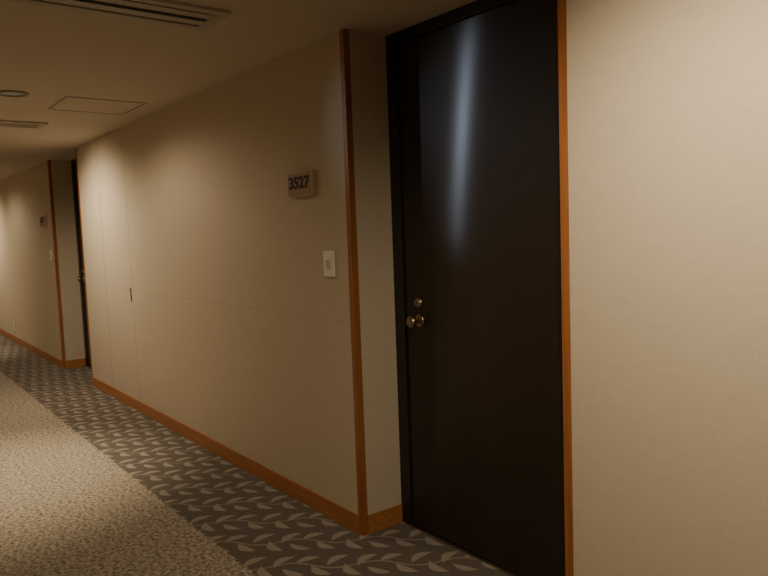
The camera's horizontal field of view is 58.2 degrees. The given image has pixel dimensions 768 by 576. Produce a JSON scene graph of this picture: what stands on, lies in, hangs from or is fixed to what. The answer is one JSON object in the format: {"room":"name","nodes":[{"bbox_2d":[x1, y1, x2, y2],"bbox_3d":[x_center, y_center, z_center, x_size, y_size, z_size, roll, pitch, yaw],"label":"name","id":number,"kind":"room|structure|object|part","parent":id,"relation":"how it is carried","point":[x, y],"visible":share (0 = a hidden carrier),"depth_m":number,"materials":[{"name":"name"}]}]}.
{"room":"hotel corridor","nodes":[
{"label":"hotel corridor","id":0,"kind":"room"},
{"bbox_2d":[0,0,475,180],"bbox_3d":[-4.065,-1.367,6.588,2.880,0.100,24.800,-6,6,-37],"label":"ceiling","id":1,"kind":"structure","parent":0,"point":[49,54],"depth_m":3.37,"materials":[{"name":"beige paint"}]},
{"bbox_2d":[0,90,28,96],"bbox_3d":[-2.248,-1.173,4.170,0.184,0.010,0.184,-6,6,-37],"label":"recessed light","id":2,"kind":"object","parent":1,"relation":"in","point":[6,93],"depth_m":4.17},
{"bbox_2d":[0,120,48,128],"bbox_3d":[-2.984,-1.223,5.091,0.880,0.012,0.280,-6,6,-37],"label":"ceiling vent","id":3,"kind":"object","parent":1,"relation":"in","point":[3,123],"visible":1,"depth_m":5.24,"materials":[{"name":"beige metal"}]},
{"bbox_2d":[47,96,146,114],"bbox_3d":[-1.941,-1.228,4.665,0.510,0.006,0.510,-6,6,-37],"label":"access hatch","id":4,"kind":"object","parent":1,"relation":"in","point":[68,103],"depth_m":4.65,"materials":[{"name":"white paint"}]},
{"bbox_2d":[6,0,230,30],"bbox_3d":[-1.058,-1.085,2.628,0.900,0.012,0.280,-6,6,-37],"label":"ceiling vent","id":5,"kind":"object","parent":1,"relation":"in","point":[162,12],"visible":1,"depth_m":2.72,"materials":[{"name":"beige metal"}]},
{"bbox_2d":[0,334,509,575],"bbox_3d":[-3.978,1.073,6.794,2.880,0.100,24.800,-6,6,-37],"label":"floor","id":6,"kind":"structure","parent":0,"point":[91,484],"depth_m":3.68,"materials":[{"name":"carpet"}]},
{"bbox_2d":[411,524,520,575],"bbox_3d":[0.473,1.181,2.981,0.066,0.008,1.037,-6,6,-37],"label":"threshold","id":7,"kind":"object","parent":6,"relation":"on","point":[497,566],"visible":0.56,"depth_m":3.07,"materials":[{"name":"silver metal"}]},
{"bbox_2d":[0,0,767,575],"bbox_3d":[-3.090,-0.241,7.409,0.521,2.350,24.500,-6,6,-37],"label":"wall","id":8,"kind":"structure","parent":0,"point":[243,338],"depth_m":3.17,"materials":[{"name":"beige paint"}]},
{"bbox_2d":[40,215,46,226],"bbox_3d":[-3.962,-0.778,8.020,0.028,0.124,0.230,-6,6,-37],"label":"number sign","id":9,"kind":"object","parent":8,"relation":"attached to","point":[43,222],"visible":1,"depth_m":7.95,"materials":[{"name":"beige plastic"}]},
{"bbox_2d":[47,160,65,368],"bbox_3d":[-3.687,-0.250,7.775,0.034,2.350,0.031,-6,6,-37],"label":"trim","id":10,"kind":"structure","parent":8,"relation":"attached to","point":[48,161],"depth_m":7.76,"materials":[{"name":"brown wood"}]},
{"bbox_2d":[71,159,87,365],"bbox_3d":[-3.115,-0.243,7.453,0.060,2.350,1.180,-6,6,-37],"label":"frame","id":11,"kind":"object","parent":8,"relation":"attached to","point":[73,162],"visible":0.3,"depth_m":7.86,"materials":[{"name":"black paint"}]},
{"bbox_2d":[74,164,90,366],"bbox_3d":[-3.112,-0.223,7.456,0.045,2.285,1.030,-6,6,-37],"label":"leaf","id":12,"kind":"object","parent":8,"relation":"attached to","point":[75,167],"visible":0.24,"depth_m":7.80,"materials":[{"name":"brown wood"}]},
{"bbox_2d":[75,148,92,376],"bbox_3d":[-2.946,-0.196,6.821,0.034,2.350,0.031,-6,6,-37],"label":"trim","id":13,"kind":"structure","parent":8,"relation":"attached to","point":[75,148],"depth_m":6.80,"materials":[{"name":"brown wood"}]},
{"bbox_2d":[96,128,139,400],"bbox_3d":[-2.293,-0.154,5.999,0.050,2.334,0.730,-6,6,-37],"label":"panel","id":14,"kind":"object","parent":8,"relation":"attached to","point":[110,158],"visible":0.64,"depth_m":5.96,"materials":[{"name":"beige paint"}]},
{"bbox_2d":[0,328,402,533],"bbox_3d":[-3.166,0.895,7.414,0.245,0.092,24.500,-6,6,-37],"label":"baseboard","id":15,"kind":"structure","parent":8,"relation":"attached to","point":[386,518],"depth_m":4.18,"materials":[{"name":"brown wood"}]},
{"bbox_2d":[288,169,315,197],"bbox_3d":[-0.414,-0.520,3.451,0.028,0.124,0.230,-6,6,-37],"label":"number sign","id":16,"kind":"object","parent":8,"relation":"attached to","point":[301,183],"visible":1,"depth_m":3.42,"materials":[{"name":"beige plastic"}]},
{"bbox_2d":[323,251,335,276],"bbox_3d":[-0.266,-0.116,3.323,0.015,0.124,0.092,-6,6,-37],"label":"doorbell","id":17,"kind":"object","parent":8,"relation":"attached to","point":[328,256],"visible":1,"depth_m":3.31,"materials":[{"name":"white plastic"}]},
{"bbox_2d":[339,29,367,535],"bbox_3d":[-0.139,0.008,3.207,0.034,2.350,0.031,-6,6,-37],"label":"trim","id":18,"kind":"structure","parent":8,"relation":"attached to","point":[343,33],"depth_m":3.19,"materials":[{"name":"brown wood"}]},
{"bbox_2d":[386,0,515,525],"bbox_3d":[0.434,0.015,2.885,0.060,2.350,1.181,-6,6,-37],"label":"frame","id":19,"kind":"object","parent":8,"relation":"attached to","point":[477,7],"visible":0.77,"depth_m":3.27,"materials":[{"name":"black paint"}]},
{"bbox_2d":[398,0,564,575],"bbox_3d":[0.436,0.035,2.888,0.045,2.285,1.031,-6,6,-37],"label":"leaf","id":20,"kind":"object","parent":8,"relation":"attached to","point":[479,94],"visible":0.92,"depth_m":2.86,"materials":[{"name":"brown wood"}]},
{"bbox_2d":[406,314,424,327],"bbox_3d":[0.141,0.155,3.192,0.070,0.062,0.062,-6,6,-37],"label":"door knob","id":21,"kind":"object","parent":20,"relation":"attached to","point":[418,316],"depth_m":3.18,"materials":[{"name":"brown metal"}]},
{"bbox_3d":[0.138,0.155,3.189,0.062,0.056,0.056,-6,6,-37],"label":"knob","id":22,"kind":"part","parent":21,"relation":"part of","materials":[{"name":"metal"}]},
{"bbox_2d":[414,297,422,307],"bbox_3d":[0.158,0.068,3.200,0.020,0.048,0.048,-6,6,-37],"label":"rose","id":23,"kind":"object","parent":20,"relation":"attached to","point":[419,300],"visible":1,"depth_m":3.19,"materials":[{"name":"brown metal"}]},
{"bbox_2d":[557,0,573,575],"bbox_3d":[0.603,0.062,2.252,0.034,2.350,0.031,-6,6,-37],"label":"trim","id":24,"kind":"structure","parent":8,"relation":"attached to","point":[561,4],"depth_m":2.23,"materials":[{"name":"brown wood"}]}
]}

